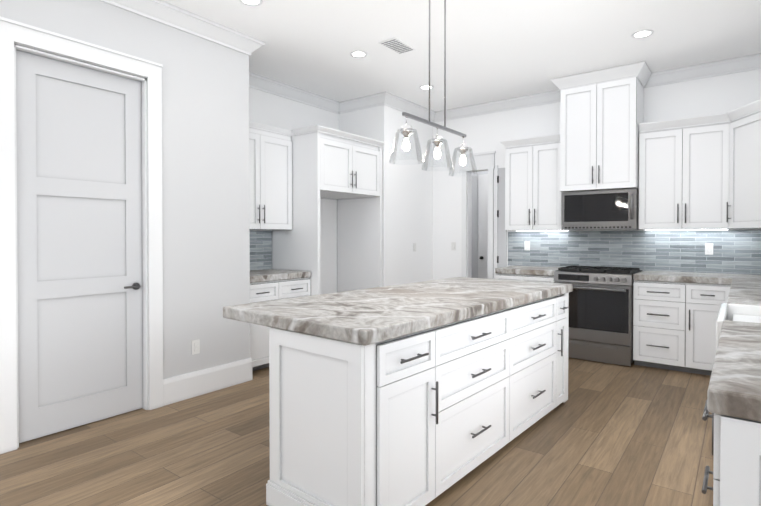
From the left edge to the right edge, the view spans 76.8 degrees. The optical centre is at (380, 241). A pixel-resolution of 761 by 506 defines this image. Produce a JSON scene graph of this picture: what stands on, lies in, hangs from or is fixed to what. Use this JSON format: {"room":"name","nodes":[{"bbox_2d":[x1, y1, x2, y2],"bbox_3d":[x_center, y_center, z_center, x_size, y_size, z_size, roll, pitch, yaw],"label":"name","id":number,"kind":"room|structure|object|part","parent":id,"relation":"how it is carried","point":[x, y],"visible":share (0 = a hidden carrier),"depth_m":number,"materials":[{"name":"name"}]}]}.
{"room":"kitchen","nodes":[
{"label":"kitchen","id":0,"kind":"room"},
{"bbox_2d":[0,0,238,378],"bbox_3d":[-3.006,-0.247,1.999,0.120,3.050,5.670,0,1,37],"label":"wall","id":1,"kind":"structure","parent":0,"point":[200,178],"depth_m":3.83,"materials":[{"name":"grey paint"}]},
{"bbox_2d":[16,50,142,442],"bbox_3d":[-2.018,0.034,3.279,0.093,2.445,0.786,0,1,37],"label":"door leaf","id":2,"kind":"structure","parent":1,"relation":"in","point":[79,219],"depth_m":3.25,"materials":[{"name":"paint"}]},
{"bbox_2d":[0,16,162,453],"bbox_3d":[-2.024,-0.037,3.283,0.148,2.603,1.038,0,1,37],"label":"door frame","id":3,"kind":"structure","parent":1,"relation":"attached to","point":[12,32],"depth_m":3.15,"materials":[{"name":"paint"}]},
{"bbox_2d":[100,0,264,55],"bbox_3d":[-2.852,-1.709,2.005,0.100,0.125,5.890,0,1,37],"label":"crown molding","id":4,"kind":"structure","parent":1,"relation":"attached to","point":[169,14],"depth_m":3.79,"materials":[{"name":"paint"}]},
{"bbox_2d":[192,339,199,354],"bbox_3d":[-1.502,0.858,3.901,0.008,0.114,0.070,0,1,37],"label":"outlet","id":5,"kind":"object","parent":1,"relation":"attached to","point":[195,346],"visible":1,"depth_m":3.90,"materials":[{"name":"plastic"}]},
{"bbox_2d":[163,358,252,405],"bbox_3d":[-1.809,1.165,3.196,0.570,0.200,9.000,0,1,37],"label":"baseboard","id":6,"kind":"structure","parent":1,"relation":"attached to","point":[191,385],"depth_m":3.96,"materials":[{"name":"paint"}]},
{"bbox_2d":[238,51,253,360],"bbox_3d":[-1.517,-0.274,4.500,0.750,3.050,0.120,0,1,37],"label":"wall","id":7,"kind":"structure","parent":0,"point":[245,93],"depth_m":4.28,"materials":[{"name":"grey paint"}]},
{"bbox_2d":[254,89,337,269],"bbox_3d":[-1.214,-0.286,5.625,0.120,3.050,2.280,0,1,37],"label":"wall","id":8,"kind":"structure","parent":0,"point":[271,109],"depth_m":5.67,"materials":[{"name":"grey paint"}]},
{"bbox_2d":[249,120,292,229],"bbox_3d":[-1.356,-0.670,5.009,0.380,1.088,0.881,0,1,37],"label":"upper cabinet","id":9,"kind":"object","parent":8,"relation":"attached to","point":[270,177],"visible":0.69,"depth_m":5.03,"materials":[{"name":"paint"}]},
{"bbox_2d":[249,72,343,113],"bbox_3d":[-1.126,-1.747,5.543,0.100,0.125,2.040,0,1,37],"label":"crown molding","id":10,"kind":"structure","parent":8,"relation":"attached to","point":[258,82],"depth_m":5.66,"materials":[{"name":"paint"}]},
{"bbox_2d":[338,107,373,145],"bbox_3d":[-0.265,-0.292,6.262,0.630,3.050,0.120,0,1,37],"label":"wall","id":11,"kind":"structure","parent":0,"point":[359,122],"depth_m":6.18,"materials":[{"name":"grey paint"}]},
{"bbox_2d":[340,94,379,112],"bbox_3d":[-0.247,-1.753,6.095,0.600,0.125,0.100,0,1,37],"label":"crown molding","id":12,"kind":"structure","parent":11,"relation":"attached to","point":[369,101],"depth_m":6.11,"materials":[{"name":"paint"}]},
{"bbox_2d":[0,357,713,505],"bbox_3d":[0.807,1.327,2.092,7.820,0.100,10.620,0,1,37],"label":"floor","id":13,"kind":"structure","parent":0,"point":[606,434],"depth_m":2.85,"materials":[{"name":"brown wood"}]},
{"bbox_2d":[250,231,310,370],"bbox_3d":[-1.247,0.567,4.937,0.664,1.360,0.885,0,1,37],"label":"base cabinet","id":14,"kind":"object","parent":13,"relation":"on","point":[269,284],"visible":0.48,"depth_m":4.81,"materials":[{"name":"paint"}]},
{"bbox_2d":[272,125,384,295],"bbox_3d":[-0.607,0.009,5.689,0.767,2.460,1.172,0,1,37],"label":"enclosure","id":15,"kind":"object","parent":13,"relation":"on","point":[331,241],"visible":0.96,"depth_m":5.56,"materials":[{"name":"paint"}]},
{"bbox_2d":[263,289,572,505],"bbox_3d":[0.487,0.836,3.051,0.678,0.861,2.457,1,1,40],"label":"kitchen island","id":16,"kind":"object","parent":13,"relation":"on","point":[424,393],"depth_m":2.26,"materials":[{"name":"paint"}]},
{"bbox_2d":[223,277,572,344],"bbox_3d":[0.335,0.372,3.167,1.026,0.061,2.451,1,1,40],"label":"island countertop","id":17,"kind":"structure","parent":16,"relation":"on","point":[364,315],"depth_m":2.56,"materials":[{"name":"grey stone"}]},
{"bbox_2d":[496,274,554,282],"bbox_3d":[1.816,0.807,5.701,0.686,0.862,0.625,0,1,37],"label":"base cabinet","id":18,"kind":"object","parent":13,"relation":"on","point":[549,278],"depth_m":5.42,"materials":[{"name":"paint"}]},
{"bbox_2d":[495,266,565,273],"bbox_3d":[1.813,0.344,5.691,0.685,0.061,0.637,0,1,37],"label":"countertop","id":19,"kind":"structure","parent":18,"relation":"on","point":[511,269],"depth_m":5.55,"materials":[{"name":"grey stone"}]},
{"bbox_2d":[553,265,642,365],"bbox_3d":[2.356,0.766,5.208,0.756,0.955,0.745,0,1,37],"label":"range","id":20,"kind":"object","parent":13,"relation":"on","point":[600,313],"visible":0.83,"depth_m":4.91,"materials":[{"name":"silver metal"}]},
{"bbox_2d":[633,278,694,372],"bbox_3d":[2.906,0.816,4.879,0.504,0.862,0.625,0,1,37],"label":"base cabinet","id":21,"kind":"object","parent":13,"relation":"on","point":[663,312],"depth_m":4.63,"materials":[{"name":"paint"}]},
{"bbox_2d":[633,270,760,281],"bbox_3d":[3.266,0.356,4.597,1.412,0.061,0.637,0,1,37],"label":"countertop","id":22,"kind":"structure","parent":21,"relation":"on","point":[663,275],"depth_m":4.59,"materials":[{"name":"grey stone"}]},
{"bbox_2d":[695,282,730,374],"bbox_3d":[3.210,0.819,4.651,0.385,0.862,0.625,0,1,37],"label":"base cabinet","id":23,"kind":"object","parent":13,"relation":"on","point":[696,310],"depth_m":4.42,"materials":[{"name":"paint"}]},
{"bbox_2d":[703,410,760,505],"bbox_3d":[1.281,0.854,1.297,0.605,0.862,0.731,0,1,37],"label":"base cabinet","id":24,"kind":"object","parent":13,"relation":"on","point":[736,438],"depth_m":1.16,"materials":[{"name":"paint"}]},
{"bbox_2d":[707,278,760,417],"bbox_3d":[2.222,0.377,2.550,0.617,0.061,3.890,0,1,37],"label":"countertop","id":25,"kind":"structure","parent":24,"relation":"on","point":[735,379],"depth_m":1.43,"materials":[{"name":"grey stone"}]},
{"bbox_2d":[715,302,760,341],"bbox_3d":[1.928,0.485,2.322,0.473,0.258,0.726,0,1,37],"label":"sink","id":26,"kind":"object","parent":25,"relation":"in","point":[741,311],"depth_m":2.65,"materials":[{"name":"white ceramic"}]},
{"bbox_2d":[374,105,432,286],"bbox_3d":[0.386,-0.295,6.504,0.120,3.050,1.290,0,1,37],"label":"wall","id":27,"kind":"structure","parent":0,"point":[407,203],"depth_m":6.31,"materials":[{"name":"grey paint"}]},
{"bbox_2d":[376,92,435,121],"bbox_3d":[0.372,-1.755,6.286,0.100,0.125,1.150,0,1,37],"label":"crown molding","id":28,"kind":"structure","parent":27,"relation":"attached to","point":[383,98],"depth_m":6.19,"materials":[{"name":"paint"}]},
{"bbox_2d":[163,0,760,111],"bbox_3d":[0.807,-1.823,2.058,7.820,0.100,10.620,0,1,37],"label":"ceiling","id":29,"kind":"structure","parent":0,"point":[496,50],"depth_m":4.29,"materials":[{"name":"white paint"}]},
{"bbox_2d":[239,0,262,5],"bbox_3d":[-0.960,-1.785,3.552,0.170,0.005,0.170,0,1,37],"label":"recessed light","id":30,"kind":"object","parent":29,"relation":"in","point":[253,2],"visible":1,"depth_m":3.58,"materials":[{"name":"paint"}]},
{"bbox_2d":[350,51,367,57],"bbox_3d":[-0.208,-1.796,4.601,0.170,0.005,0.170,0,1,37],"label":"recessed light","id":31,"kind":"object","parent":29,"relation":"in","point":[358,54],"visible":1,"depth_m":4.60,"materials":[{"name":"paint"}]},
{"bbox_2d":[378,37,415,53],"bbox_3d":[0.155,-1.791,4.402,0.180,0.012,0.340,0,1,37],"label":"ceiling vent","id":32,"kind":"object","parent":29,"relation":"in","point":[396,45],"visible":1,"depth_m":4.38,"materials":[{"name":"silver metal"}]},
{"bbox_2d":[419,85,433,89],"bbox_3d":[0.540,-1.807,5.627,0.170,0.005,0.170,0,1,37],"label":"recessed light","id":33,"kind":"object","parent":29,"relation":"in","point":[424,87],"visible":0.79,"depth_m":5.63,"materials":[{"name":"paint"}]},
{"bbox_2d":[389,0,477,176],"bbox_3d":[0.354,-1.115,2.977,0.196,1.332,0.886,0,1,37],"label":"pendant light","id":34,"kind":"object","parent":29,"relation":"hanging from","point":[406,131],"visible":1,"depth_m":2.98,"materials":[{"name":"silver metal"}]},
{"bbox_3d":[0.354,-0.539,2.983,0.196,0.180,0.886,0,1,37],"label":"glass","id":35,"kind":"part","parent":34,"relation":"part of","materials":[{"name":"clear glass"}]},
{"bbox_3d":[0.354,-1.182,2.976,0.120,1.200,0.758,0,1,37],"label":"frame","id":36,"kind":"part","parent":34,"relation":"part of","materials":[{"name":"silver metal"}]},
{"bbox_2d":[632,30,653,37],"bbox_3d":[2.263,-1.791,4.142,0.170,0.005,0.170,0,1,37],"label":"recessed light","id":37,"kind":"object","parent":29,"relation":"in","point":[642,33],"visible":1,"depth_m":4.13,"materials":[{"name":"paint"}]},
{"bbox_2d":[471,171,487,277],"bbox_3d":[2.191,-0.306,7.504,2.940,3.050,0.120,0,1,37],"label":"wall","id":38,"kind":"structure","parent":0,"point":[474,271],"depth_m":7.89,"materials":[{"name":"white paint"}]},
{"bbox_2d":[478,174,487,278],"bbox_3d":[1.899,0.064,7.594,0.770,2.292,0.086,0,1,37],"label":"hall door","id":39,"kind":"structure","parent":38,"relation":"in","point":[482,226],"depth_m":7.78,"materials":[{"name":"paint"}]},
{"bbox_2d":[433,69,760,279],"bbox_3d":[2.472,-0.286,5.666,4.220,3.050,0.120,0,1,37],"label":"wall","id":40,"kind":"structure","parent":0,"point":[684,99],"depth_m":6.18,"materials":[{"name":"white paint"}]},
{"bbox_2d":[451,242,455,249],"bbox_3d":[1.019,0.068,6.683,0.070,0.114,0.008,0,1,37],"label":"light switch","id":41,"kind":"object","parent":40,"relation":"attached to","point":[453,245],"visible":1,"depth_m":6.68,"materials":[{"name":"plastic"}]},
{"bbox_2d":[459,151,506,278],"bbox_3d":[1.357,0.024,6.408,0.670,2.415,0.040,0,1,37],"label":"door frame","id":42,"kind":"structure","parent":40,"relation":"attached to","point":[497,242],"depth_m":6.34,"materials":[{"name":"paint"}]},
{"bbox_2d":[524,241,529,249],"bbox_3d":[1.849,0.055,6.046,0.070,0.114,0.008,0,1,37],"label":"outlet","id":43,"kind":"object","parent":40,"relation":"attached to","point":[526,245],"visible":1,"depth_m":6.04,"materials":[{"name":"plastic"}]},
{"bbox_2d":[500,133,567,230],"bbox_3d":[1.867,-0.676,5.798,0.740,1.103,0.381,0,1,37],"label":"upper cabinet","id":44,"kind":"object","parent":40,"relation":"attached to","point":[532,187],"visible":0.96,"depth_m":5.66,"materials":[{"name":"paint"}]},
{"bbox_2d":[432,53,760,122],"bbox_3d":[2.314,-1.748,5.632,3.990,0.125,0.100,0,1,37],"label":"crown molding","id":45,"kind":"structure","parent":40,"relation":"attached to","point":[748,62],"depth_m":5.14,"materials":[{"name":"paint"}]},
{"bbox_2d":[551,61,650,191],"bbox_3d":[2.425,-1.180,5.279,0.926,1.247,0.531,0,1,37],"label":"upper cabinet","id":46,"kind":"object","parent":40,"relation":"attached to","point":[601,114],"visible":1,"depth_m":5.09,"materials":[{"name":"paint"}]},
{"bbox_2d":[561,188,639,229],"bbox_3d":[2.445,-0.342,5.314,0.756,0.422,0.466,0,1,37],"label":"over-the-range microwave","id":47,"kind":"object","parent":46,"relation":"attached to","point":[616,209],"visible":0.98,"depth_m":5.15,"materials":[{"name":"silver metal"}]},
{"bbox_2d":[639,123,673,230],"bbox_3d":[2.966,-0.640,4.994,0.445,1.027,0.345,0,1,37],"label":"upper cabinet","id":48,"kind":"object","parent":40,"relation":"attached to","point":[656,144],"depth_m":4.90,"materials":[{"name":"paint"}]},
{"bbox_2d":[674,119,717,229],"bbox_3d":[3.228,-0.637,4.769,0.480,1.027,0.390,0,1,37],"label":"upper cabinet","id":49,"kind":"object","parent":40,"relation":"attached to","point":[702,172],"depth_m":4.70,"materials":[{"name":"paint"}]},
{"bbox_2d":[705,243,712,254],"bbox_3d":[3.362,0.077,4.907,0.070,0.114,0.008,0,1,37],"label":"outlet","id":50,"kind":"object","parent":40,"relation":"attached to","point":[708,248],"visible":1,"depth_m":4.91,"materials":[{"name":"plastic"}]},
{"bbox_2d":[718,103,760,229],"bbox_3d":[3.512,-0.633,4.323,0.700,1.027,0.761,0,1,37],"label":"upper cabinet","id":51,"kind":"object","parent":40,"relation":"attached to","point":[739,129],"depth_m":4.39,"materials":[{"name":"paint"}]},
{"bbox_2d":[741,99,760,106],"bbox_3d":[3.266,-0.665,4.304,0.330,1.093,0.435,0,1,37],"label":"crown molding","id":52,"kind":"structure","parent":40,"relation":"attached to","point":[751,104],"depth_m":4.17,"materials":[{"name":"paint"}]}
]}

